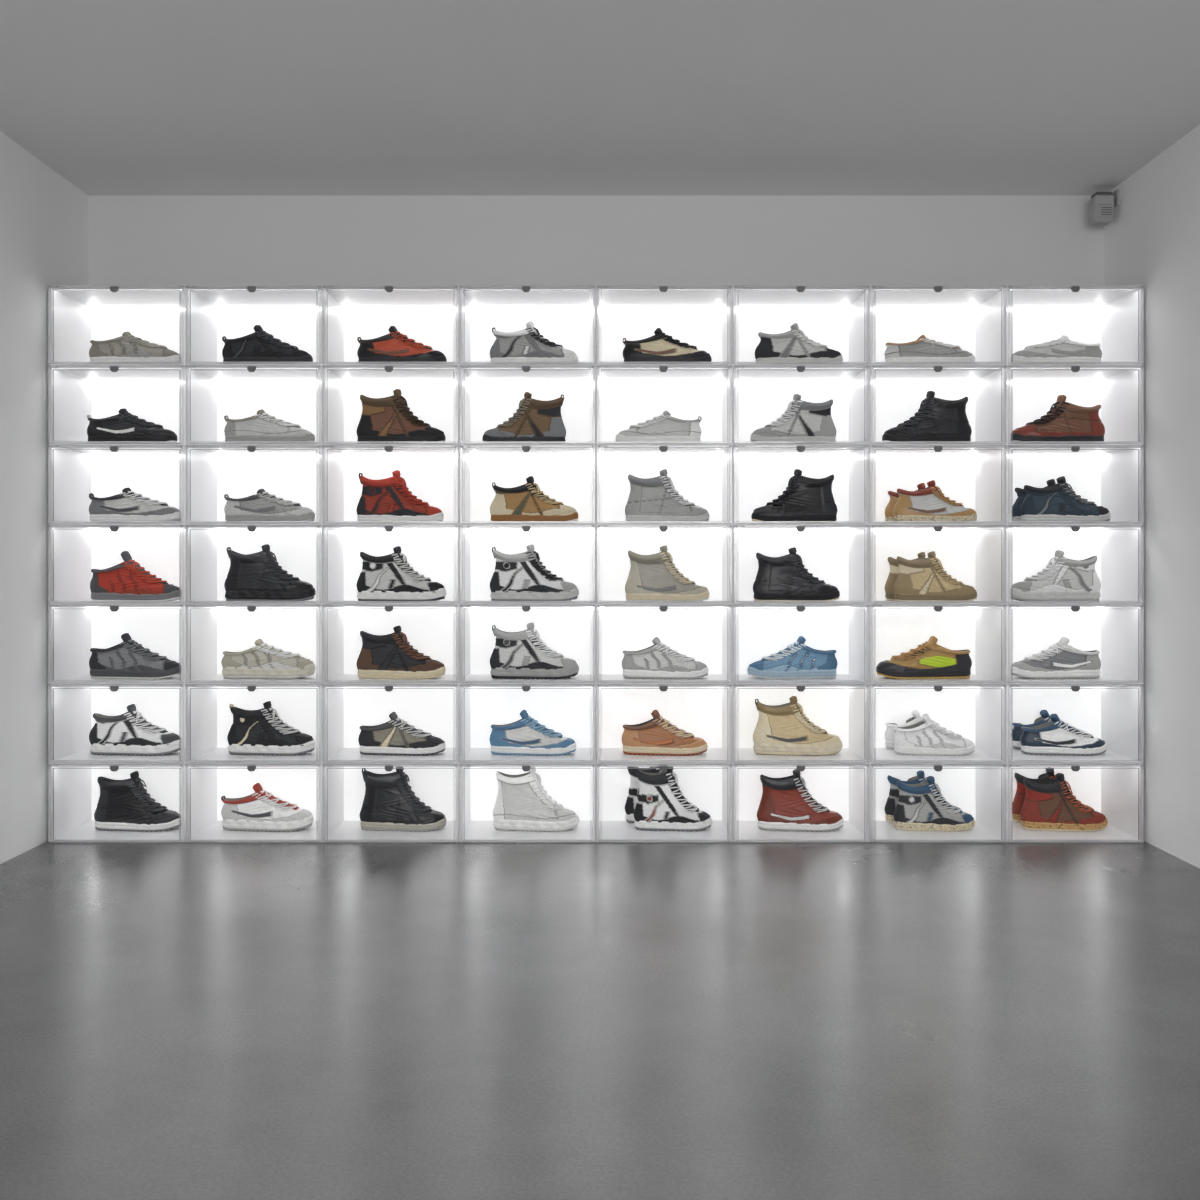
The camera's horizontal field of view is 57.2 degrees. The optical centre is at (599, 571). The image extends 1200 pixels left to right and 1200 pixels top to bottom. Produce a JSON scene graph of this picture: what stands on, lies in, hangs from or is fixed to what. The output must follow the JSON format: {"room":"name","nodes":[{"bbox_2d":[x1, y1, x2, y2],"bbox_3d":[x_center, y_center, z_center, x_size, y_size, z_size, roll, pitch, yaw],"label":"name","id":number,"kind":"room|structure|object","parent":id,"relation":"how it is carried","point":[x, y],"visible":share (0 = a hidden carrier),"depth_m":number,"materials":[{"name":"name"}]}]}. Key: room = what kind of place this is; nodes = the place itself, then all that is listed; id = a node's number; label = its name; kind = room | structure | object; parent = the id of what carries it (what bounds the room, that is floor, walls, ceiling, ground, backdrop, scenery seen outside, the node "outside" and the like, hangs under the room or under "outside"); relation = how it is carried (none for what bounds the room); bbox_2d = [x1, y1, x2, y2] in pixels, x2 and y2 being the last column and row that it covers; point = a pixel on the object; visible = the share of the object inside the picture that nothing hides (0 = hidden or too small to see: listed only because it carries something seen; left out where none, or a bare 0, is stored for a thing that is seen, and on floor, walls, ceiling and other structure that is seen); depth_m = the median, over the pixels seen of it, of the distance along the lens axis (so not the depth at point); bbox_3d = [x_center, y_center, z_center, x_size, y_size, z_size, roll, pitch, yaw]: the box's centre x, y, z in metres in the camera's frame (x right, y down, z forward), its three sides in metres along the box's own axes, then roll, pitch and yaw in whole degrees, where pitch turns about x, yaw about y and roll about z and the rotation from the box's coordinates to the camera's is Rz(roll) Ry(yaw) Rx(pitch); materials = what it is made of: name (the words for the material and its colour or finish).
{"room":"shoe store","nodes":[
{"label":"shoe store","id":0,"kind":"room"},
{"bbox_2d":[0,131,87,863],"bbox_3d":[-2.072,-0.251,1.173,0.100,2.472,6.345,0,0,0],"label":"wall","id":1,"kind":"structure","parent":0,"point":[44,216],"depth_m":3.87,"materials":[{"name":"paint"}]},
{"bbox_2d":[88,196,1103,285],"bbox_3d":[-0.015,-0.251,4.395,4.214,2.472,0.100,0,0,0],"label":"wall","id":2,"kind":"structure","parent":0,"point":[133,240],"depth_m":4.34,"materials":[{"name":"paint"}]},
{"bbox_2d":[0,841,1199,1199],"bbox_3d":[-0.015,1.035,1.222,4.214,0.100,6.445,0,0,0],"label":"floor","id":3,"kind":"structure","parent":0,"point":[179,1021],"depth_m":2.37,"materials":[{"name":"concrete"}]},
{"bbox_2d":[48,285,1143,842],"bbox_3d":[-0.015,-0.029,4.161,3.985,2.029,0.352,0,0,0],"label":"display case","id":4,"kind":"object","parent":3,"relation":"on","point":[727,474],"visible":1,"depth_m":4.28,"materials":[{"name":"white plastic"}]},
{"bbox_2d":[87,408,177,440],"bbox_3d":[-1.737,-0.537,4.083,0.331,0.138,0.107,0,0,0],"label":"sneaker","id":5,"kind":"object","parent":4,"relation":"in","point":[123,426],"visible":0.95,"depth_m":4.05,"materials":[{"name":"leather"}]},
{"bbox_2d":[89,704,178,755],"bbox_3d":[-1.764,0.596,4.187,0.352,0.189,0.116,0,0,3],"label":"sneaker","id":6,"kind":"object","parent":4,"relation":"in","point":[128,733],"visible":0.97,"depth_m":4.15,"materials":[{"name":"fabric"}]},
{"bbox_2d":[89,633,178,678],"bbox_3d":[-1.757,0.316,4.163,0.348,0.171,0.114,0,0,0],"label":"shoe","id":7,"kind":"object","parent":4,"relation":"in","point":[128,659],"visible":0.95,"depth_m":4.13,"materials":[{"name":"fabric"}]},
{"bbox_2d":[89,487,178,520],"bbox_3d":[-1.724,-0.246,4.083,0.342,0.135,0.110,0,0,0],"label":"sneaker","id":8,"kind":"object","parent":4,"relation":"in","point":[128,505],"visible":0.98,"depth_m":4.05,"materials":[{"name":"leather"}]},
{"bbox_2d":[89,332,178,361],"bbox_3d":[-1.724,-0.825,4.083,0.342,0.133,0.112,0,0,0],"label":"shoe","id":9,"kind":"object","parent":4,"relation":"in","point":[127,347],"visible":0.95,"depth_m":4.05,"materials":[{"name":"fabric"}]},
{"bbox_2d":[90,551,178,600],"bbox_3d":[-1.730,0.016,4.103,0.340,0.190,0.111,0,0,0],"label":"shoe","id":10,"kind":"object","parent":4,"relation":"in","point":[127,580],"visible":0.96,"depth_m":4.07,"materials":[{"name":"fabric"}]},
{"bbox_2d":[94,771,178,831],"bbox_3d":[-1.756,0.867,4.183,0.331,0.219,0.106,0,0,0],"label":"sneaker","id":11,"kind":"object","parent":4,"relation":"in","point":[123,805],"visible":0.94,"depth_m":4.15,"materials":[{"name":"leather"}]},
{"bbox_2d":[221,783,313,831],"bbox_3d":[-1.265,0.889,4.179,0.349,0.175,0.116,0,0,-3],"label":"sneaker","id":12,"kind":"object","parent":4,"relation":"in","point":[262,811],"visible":1,"depth_m":4.15,"materials":[{"name":"leather"}]},
{"bbox_2d":[222,325,312,361],"bbox_3d":[-1.234,-0.837,4.083,0.335,0.158,0.108,0,0,0],"label":"sneaker","id":13,"kind":"object","parent":4,"relation":"in","point":[258,346],"visible":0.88,"depth_m":4.05,"materials":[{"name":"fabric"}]},
{"bbox_2d":[221,639,315,678],"bbox_3d":[-1.254,0.327,4.167,0.354,0.149,0.118,0,0,3],"label":"shoe","id":14,"kind":"object","parent":4,"relation":"in","point":[261,661],"visible":1,"depth_m":4.13,"materials":[{"name":"fabric"}]},
{"bbox_2d":[224,488,314,520],"bbox_3d":[-1.227,-0.244,4.083,0.335,0.132,0.108,0,0,0],"label":"sneaker","id":15,"kind":"object","parent":4,"relation":"in","point":[261,506],"visible":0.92,"depth_m":4.05,"materials":[{"name":"leather"}]},
{"bbox_2d":[224,409,314,440],"bbox_3d":[-1.227,-0.536,4.083,0.335,0.135,0.108,0,0,0],"label":"sneaker","id":16,"kind":"object","parent":4,"relation":"in","point":[262,426],"visible":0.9,"depth_m":4.05,"materials":[{"name":"leather"}]},
{"bbox_2d":[224,544,315,600],"bbox_3d":[-1.231,0.004,4.099,0.338,0.215,0.112,0,0,-3],"label":"boot","id":17,"kind":"object","parent":4,"relation":"in","point":[258,576],"visible":0.98,"depth_m":4.07,"materials":[{"name":"leather"}]},
{"bbox_2d":[227,701,315,755],"bbox_3d":[-1.249,0.591,4.187,0.333,0.200,0.110,0,0,3],"label":"sneaker","id":18,"kind":"object","parent":4,"relation":"in","point":[260,731],"visible":1,"depth_m":4.15,"materials":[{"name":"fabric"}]},
{"bbox_2d":[356,470,443,520],"bbox_3d":[-0.742,-0.278,4.083,0.323,0.199,0.104,0,0,0],"label":"sneaker","id":19,"kind":"object","parent":4,"relation":"in","point":[388,499],"visible":0.96,"depth_m":4.05,"materials":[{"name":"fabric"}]},
{"bbox_2d":[356,546,445,600],"bbox_3d":[-0.740,0.007,4.107,0.334,0.208,0.110,0,0,3],"label":"sneaker","id":20,"kind":"object","parent":4,"relation":"in","point":[390,577],"visible":0.97,"depth_m":4.07,"materials":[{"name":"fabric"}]},
{"bbox_2d":[356,625,445,678],"bbox_3d":[-0.753,0.301,4.163,0.337,0.199,0.108,0,0,0],"label":"sneaker","id":21,"kind":"object","parent":4,"relation":"in","point":[389,656],"visible":1,"depth_m":4.13,"materials":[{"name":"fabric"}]},
{"bbox_2d":[356,389,445,440],"bbox_3d":[-0.738,-0.573,4.083,0.331,0.210,0.106,0,0,0],"label":"sneaker","id":22,"kind":"object","parent":4,"relation":"in","point":[389,418],"visible":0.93,"depth_m":4.05,"materials":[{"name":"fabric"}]},
{"bbox_2d":[358,711,445,755],"bbox_3d":[-0.753,0.611,4.183,0.332,0.160,0.108,0,0,0],"label":"sneaker","id":23,"kind":"object","parent":4,"relation":"in","point":[395,736],"visible":1,"depth_m":4.15,"materials":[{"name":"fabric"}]},
{"bbox_2d":[357,326,446,361],"bbox_3d":[-0.735,-0.835,4.083,0.331,0.155,0.107,0,0,0],"label":"sneaker","id":24,"kind":"object","parent":4,"relation":"in","point":[394,346],"visible":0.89,"depth_m":4.05,"materials":[{"name":"leather"}]},
{"bbox_2d":[359,767,446,831],"bbox_3d":[-0.749,0.856,4.183,0.331,0.242,0.106,0,0,0],"label":"boot","id":25,"kind":"object","parent":4,"relation":"in","point":[390,803],"visible":1,"depth_m":4.15,"materials":[{"name":"leather"}]},
{"bbox_2d":[482,392,565,440],"bbox_3d":[-0.281,-0.568,4.083,0.312,0.199,0.101,0,0,0],"label":"sneaker","id":26,"kind":"object","parent":4,"relation":"in","point":[534,420],"visible":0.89,"depth_m":4.05,"materials":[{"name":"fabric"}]},
{"bbox_2d":[489,710,576,755],"bbox_3d":[-0.255,0.607,4.183,0.332,0.168,0.108,0,0,0],"label":"sneaker","id":27,"kind":"object","parent":4,"relation":"in","point":[524,736],"visible":1,"depth_m":4.15,"materials":[{"name":"leather"}]},
{"bbox_2d":[490,622,578,678],"bbox_3d":[-0.248,0.296,4.167,0.339,0.210,0.112,0,0,3],"label":"sneaker","id":28,"kind":"object","parent":4,"relation":"in","point":[521,654],"visible":1,"depth_m":4.13,"materials":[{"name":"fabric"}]},
{"bbox_2d":[490,544,578,600],"bbox_3d":[-0.244,0.004,4.107,0.334,0.215,0.110,0,0,3],"label":"sneaker","id":29,"kind":"object","parent":4,"relation":"in","point":[521,576],"visible":0.98,"depth_m":4.07,"materials":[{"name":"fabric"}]},
{"bbox_2d":[490,476,578,520],"bbox_3d":[-0.244,-0.267,4.083,0.331,0.177,0.106,0,0,0],"label":"sneaker","id":30,"kind":"object","parent":4,"relation":"in","point":[525,502],"visible":0.97,"depth_m":4.05,"materials":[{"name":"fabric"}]},
{"bbox_2d":[490,321,578,361],"bbox_3d":[-0.244,-0.844,4.083,0.331,0.172,0.106,0,0,0],"label":"sneaker","id":31,"kind":"object","parent":4,"relation":"in","point":[527,344],"visible":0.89,"depth_m":4.05,"materials":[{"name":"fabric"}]},
{"bbox_2d":[493,767,578,831],"bbox_3d":[-0.243,0.858,4.187,0.329,0.238,0.109,0,0,3],"label":"sneaker","id":32,"kind":"object","parent":4,"relation":"in","point":[522,803],"visible":1,"depth_m":4.15,"materials":[{"name":"leather"}]},
{"bbox_2d":[615,410,701,440],"bbox_3d":[0.217,-0.534,4.083,0.320,0.131,0.103,0,0,0],"label":"sneaker","id":33,"kind":"object","parent":4,"relation":"in","point":[664,427],"visible":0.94,"depth_m":4.05,"materials":[{"name":"leather"}]},
{"bbox_2d":[625,767,698,822],"bbox_3d":[0.246,0.856,4.298,0.299,0.242,0.100,0,0,-3],"label":"sneaker","id":34,"kind":"object","parent":4,"relation":"in","point":[632,798],"visible":0.28,"depth_m":4.28,"materials":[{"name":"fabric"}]},
{"bbox_2d":[622,710,707,755],"bbox_3d":[0.245,0.607,4.183,0.328,0.168,0.107,0,0,0],"label":"sneaker","id":35,"kind":"object","parent":4,"relation":"in","point":[655,736],"visible":1,"depth_m":4.15,"materials":[{"name":"leather"}]},
{"bbox_2d":[622,637,708,678],"bbox_3d":[0.246,0.323,4.163,0.330,0.156,0.108,0,0,0],"label":"shoe","id":36,"kind":"object","parent":4,"relation":"in","point":[657,661],"visible":1,"depth_m":4.13,"materials":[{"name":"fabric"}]},
{"bbox_2d":[622,328,711,361],"bbox_3d":[0.249,-0.832,4.083,0.331,0.147,0.107,0,0,0],"label":"sneaker","id":37,"kind":"object","parent":4,"relation":"in","point":[660,347],"visible":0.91,"depth_m":4.05,"materials":[{"name":"leather"}]},
{"bbox_2d":[625,545,709,600],"bbox_3d":[0.250,0.006,4.103,0.317,0.211,0.102,0,0,0],"label":"sneaker","id":38,"kind":"object","parent":4,"relation":"in","point":[653,577],"visible":0.98,"depth_m":4.07,"materials":[{"name":"leather"}]},
{"bbox_2d":[625,469,709,520],"bbox_3d":[0.249,-0.280,4.083,0.316,0.203,0.102,0,0,0],"label":"sneaker","id":39,"kind":"object","parent":4,"relation":"in","point":[656,498],"visible":0.94,"depth_m":4.05,"materials":[{"name":"leather"}]},
{"bbox_2d":[634,767,711,830],"bbox_3d":[0.278,0.856,4.186,0.299,0.242,0.100,0,0,3],"label":"sneaker","id":40,"kind":"object","parent":4,"relation":"in","point":[661,805],"visible":1,"depth_m":4.16,"materials":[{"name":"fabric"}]},
{"bbox_2d":[747,636,837,678],"bbox_3d":[0.728,0.321,4.163,0.341,0.159,0.111,0,0,0],"label":"shoe","id":41,"kind":"object","parent":4,"relation":"in","point":[798,660],"visible":1,"depth_m":4.13,"materials":[{"name":"fabric"}]},
{"bbox_2d":[750,394,836,440],"bbox_3d":[0.718,-0.564,4.083,0.320,0.192,0.103,0,0,0],"label":"sneaker","id":42,"kind":"object","parent":4,"relation":"in","point":[802,420],"visible":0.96,"depth_m":4.05,"materials":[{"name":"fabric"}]},
{"bbox_2d":[751,469,837,520],"bbox_3d":[0.722,-0.280,4.083,0.320,0.203,0.103,0,0,0],"label":"sneaker","id":43,"kind":"object","parent":4,"relation":"in","point":[804,498],"visible":0.94,"depth_m":4.05,"materials":[{"name":"leather"}]},
{"bbox_2d":[753,547,839,600],"bbox_3d":[0.732,0.009,4.103,0.325,0.204,0.105,0,0,0],"label":"sneaker","id":44,"kind":"object","parent":4,"relation":"in","point":[782,578],"visible":0.97,"depth_m":4.07,"materials":[{"name":"leather"}]},
{"bbox_2d":[753,696,842,755],"bbox_3d":[0.751,0.581,4.179,0.341,0.219,0.112,0,0,-3],"label":"sneaker","id":45,"kind":"object","parent":4,"relation":"in","point":[784,729],"visible":1,"depth_m":4.15,"materials":[{"name":"leather"}]},
{"bbox_2d":[755,323,842,361],"bbox_3d":[0.737,-0.840,4.083,0.327,0.164,0.105,0,0,0],"label":"sneaker","id":46,"kind":"object","parent":4,"relation":"in","point":[793,345],"visible":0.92,"depth_m":4.05,"materials":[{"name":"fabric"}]},
{"bbox_2d":[757,769,843,831],"bbox_3d":[0.761,0.864,4.183,0.331,0.226,0.106,0,0,0],"label":"sneaker","id":47,"kind":"object","parent":4,"relation":"in","point":[786,803],"visible":1,"depth_m":4.15,"materials":[{"name":"leather"}]},
{"bbox_2d":[884,552,925,600],"bbox_3d":[1.247,0.017,4.221,0.310,0.189,0.100,0,0,0],"label":"sneaker","id":48,"kind":"object","parent":4,"relation":"in","point":[894,566],"visible":0.3,"depth_m":4.20,"materials":[{"name":"fabric"}]},
{"bbox_2d":[884,483,925,520],"bbox_3d":[1.241,-0.260,4.201,0.308,0.162,0.100,0,0,0],"label":"sneaker","id":49,"kind":"object","parent":4,"relation":"in","point":[889,515],"visible":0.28,"depth_m":4.18,"materials":[{"name":"leather"}]},
{"bbox_2d":[884,710,949,749],"bbox_3d":[1.267,0.615,4.301,0.308,0.152,0.102,0,0,0],"label":"shoe","id":50,"kind":"object","parent":4,"relation":"in","point":[889,734],"visible":0.29,"depth_m":4.28,"materials":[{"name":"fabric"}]},
{"bbox_2d":[884,770,962,822],"bbox_3d":[1.267,0.877,4.301,0.308,0.200,0.100,0,0,0],"label":"sneaker","id":51,"kind":"object","parent":4,"relation":"in","point":[892,800],"visible":0.35,"depth_m":4.28,"materials":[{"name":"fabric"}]},
{"bbox_2d":[876,636,971,678],"bbox_3d":[1.226,0.321,4.163,0.360,0.159,0.117,0,0,0],"label":"sneaker","id":52,"kind":"object","parent":4,"relation":"in","point":[929,660],"visible":1,"depth_m":4.12,"materials":[{"name":"leather"}]},
{"bbox_2d":[882,391,971,440],"bbox_3d":[1.213,-0.570,4.083,0.331,0.203,0.106,0,0,0],"label":"boot","id":53,"kind":"object","parent":4,"relation":"in","point":[936,419],"visible":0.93,"depth_m":4.05,"materials":[{"name":"leather"}]},
{"bbox_2d":[884,335,974,361],"bbox_3d":[1.223,-0.820,4.083,0.335,0.123,0.109,0,0,0],"label":"sneaker","id":54,"kind":"object","parent":4,"relation":"in","point":[923,349],"visible":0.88,"depth_m":4.05,"materials":[{"name":"leather"}]},
{"bbox_2d":[893,776,974,831],"bbox_3d":[1.270,0.877,4.183,0.308,0.200,0.100,0,0,0],"label":"sneaker","id":55,"kind":"object","parent":4,"relation":"in","point":[920,806],"visible":1,"depth_m":4.15,"materials":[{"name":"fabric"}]},
{"bbox_2d":[893,713,974,755],"bbox_3d":[1.271,0.615,4.183,0.308,0.152,0.102,0,0,0],"label":"shoe","id":56,"kind":"object","parent":4,"relation":"in","point":[926,737],"visible":1,"depth_m":4.15,"materials":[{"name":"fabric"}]},
{"bbox_2d":[893,551,976,600],"bbox_3d":[1.250,0.017,4.103,0.310,0.189,0.100,0,0,0],"label":"sneaker","id":57,"kind":"object","parent":4,"relation":"in","point":[925,579],"visible":0.98,"depth_m":4.07,"materials":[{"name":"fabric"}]},
{"bbox_2d":[893,480,976,520],"bbox_3d":[1.244,-0.260,4.083,0.308,0.162,0.100,0,0,0],"label":"sneaker","id":58,"kind":"object","parent":4,"relation":"in","point":[929,503],"visible":0.93,"depth_m":4.05,"materials":[{"name":"leather"}]},
{"bbox_2d":[1013,479,1055,520],"bbox_3d":[1.737,-0.267,4.201,0.331,0.177,0.106,0,0,0],"label":"sneaker","id":59,"kind":"object","parent":4,"relation":"in","point":[1021,493],"visible":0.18,"depth_m":4.18,"materials":[{"name":"fabric"}]},
{"bbox_2d":[1013,710,1079,748],"bbox_3d":[1.771,0.615,4.301,0.324,0.153,0.106,0,0,0],"label":"sneaker","id":60,"kind":"object","parent":4,"relation":"in","point":[1017,731],"visible":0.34,"depth_m":4.28,"materials":[{"name":"leather"}]},
{"bbox_2d":[1013,767,1093,822],"bbox_3d":[1.773,0.871,4.301,0.327,0.211,0.105,0,0,0],"label":"sneaker","id":61,"kind":"object","parent":4,"relation":"in","point":[1019,798],"visible":0.27,"depth_m":4.28,"materials":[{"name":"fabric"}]},
{"bbox_2d":[1013,550,1100,600],"bbox_3d":[1.697,0.015,4.099,0.338,0.193,0.112,0,0,3],"label":"sneaker","id":62,"kind":"object","parent":4,"relation":"in","point":[1063,579],"visible":0.96,"depth_m":4.07,"materials":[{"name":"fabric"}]},
{"bbox_2d":[1013,637,1100,678],"bbox_3d":[1.724,0.323,4.163,0.342,0.156,0.111,0,0,0],"label":"sneaker","id":63,"kind":"object","parent":4,"relation":"in","point":[1061,660],"visible":0.98,"depth_m":4.13,"materials":[{"name":"leather"}]},
{"bbox_2d":[1013,335,1101,361],"bbox_3d":[1.692,-0.818,4.083,0.339,0.119,0.110,0,0,0],"label":"sneaker","id":64,"kind":"object","parent":4,"relation":"in","point":[1062,349],"visible":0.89,"depth_m":4.05,"materials":[{"name":"leather"}]},
{"bbox_2d":[1013,395,1104,440],"bbox_3d":[1.698,-0.562,4.083,0.349,0.188,0.112,0,0,0],"label":"boot","id":65,"kind":"object","parent":4,"relation":"in","point":[1065,421],"visible":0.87,"depth_m":4.05,"materials":[{"name":"leather"}]},
{"bbox_2d":[1020,713,1106,755],"bbox_3d":[1.761,0.615,4.183,0.324,0.153,0.106,0,0,0],"label":"sneaker","id":66,"kind":"object","parent":4,"relation":"in","point":[1055,736],"visible":1,"depth_m":4.15,"materials":[{"name":"leather"}]},
{"bbox_2d":[1020,773,1107,831],"bbox_3d":[1.763,0.871,4.183,0.327,0.211,0.105,0,0,0],"label":"sneaker","id":67,"kind":"object","parent":4,"relation":"in","point":[1050,805],"visible":1,"depth_m":4.15,"materials":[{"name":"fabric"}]},
{"bbox_2d":[1020,476,1110,520],"bbox_3d":[1.726,-0.267,4.083,0.331,0.177,0.106,0,0,0],"label":"sneaker","id":68,"kind":"object","parent":4,"relation":"in","point":[1057,502],"visible":0.97,"depth_m":4.05,"materials":[{"name":"fabric"}]},
{"bbox_2d":[0,0,1199,195],"bbox_3d":[-0.015,-1.537,1.222,4.214,0.100,6.445,0,0,0],"label":"ceiling","id":69,"kind":"structure","parent":0,"point":[115,97],"depth_m":3.44,"materials":[{"name":"paint"}]},
{"bbox_2d":[1104,124,1199,867],"bbox_3d":[2.042,-0.251,1.173,0.100,2.472,6.345,0,0,0],"label":"wall","id":70,"kind":"structure","parent":0,"point":[1152,240],"depth_m":3.85,"materials":[{"name":"paint"}]},
{"bbox_2d":[1089,189,1118,225],"bbox_3d":[1.943,-1.406,4.238,0.098,0.128,0.084,0,0,0],"label":"sensor","id":71,"kind":"object","parent":70,"relation":"attached to","point":[1101,204],"visible":1,"depth_m":4.21,"materials":[{"name":"grey plastic"}]}
]}

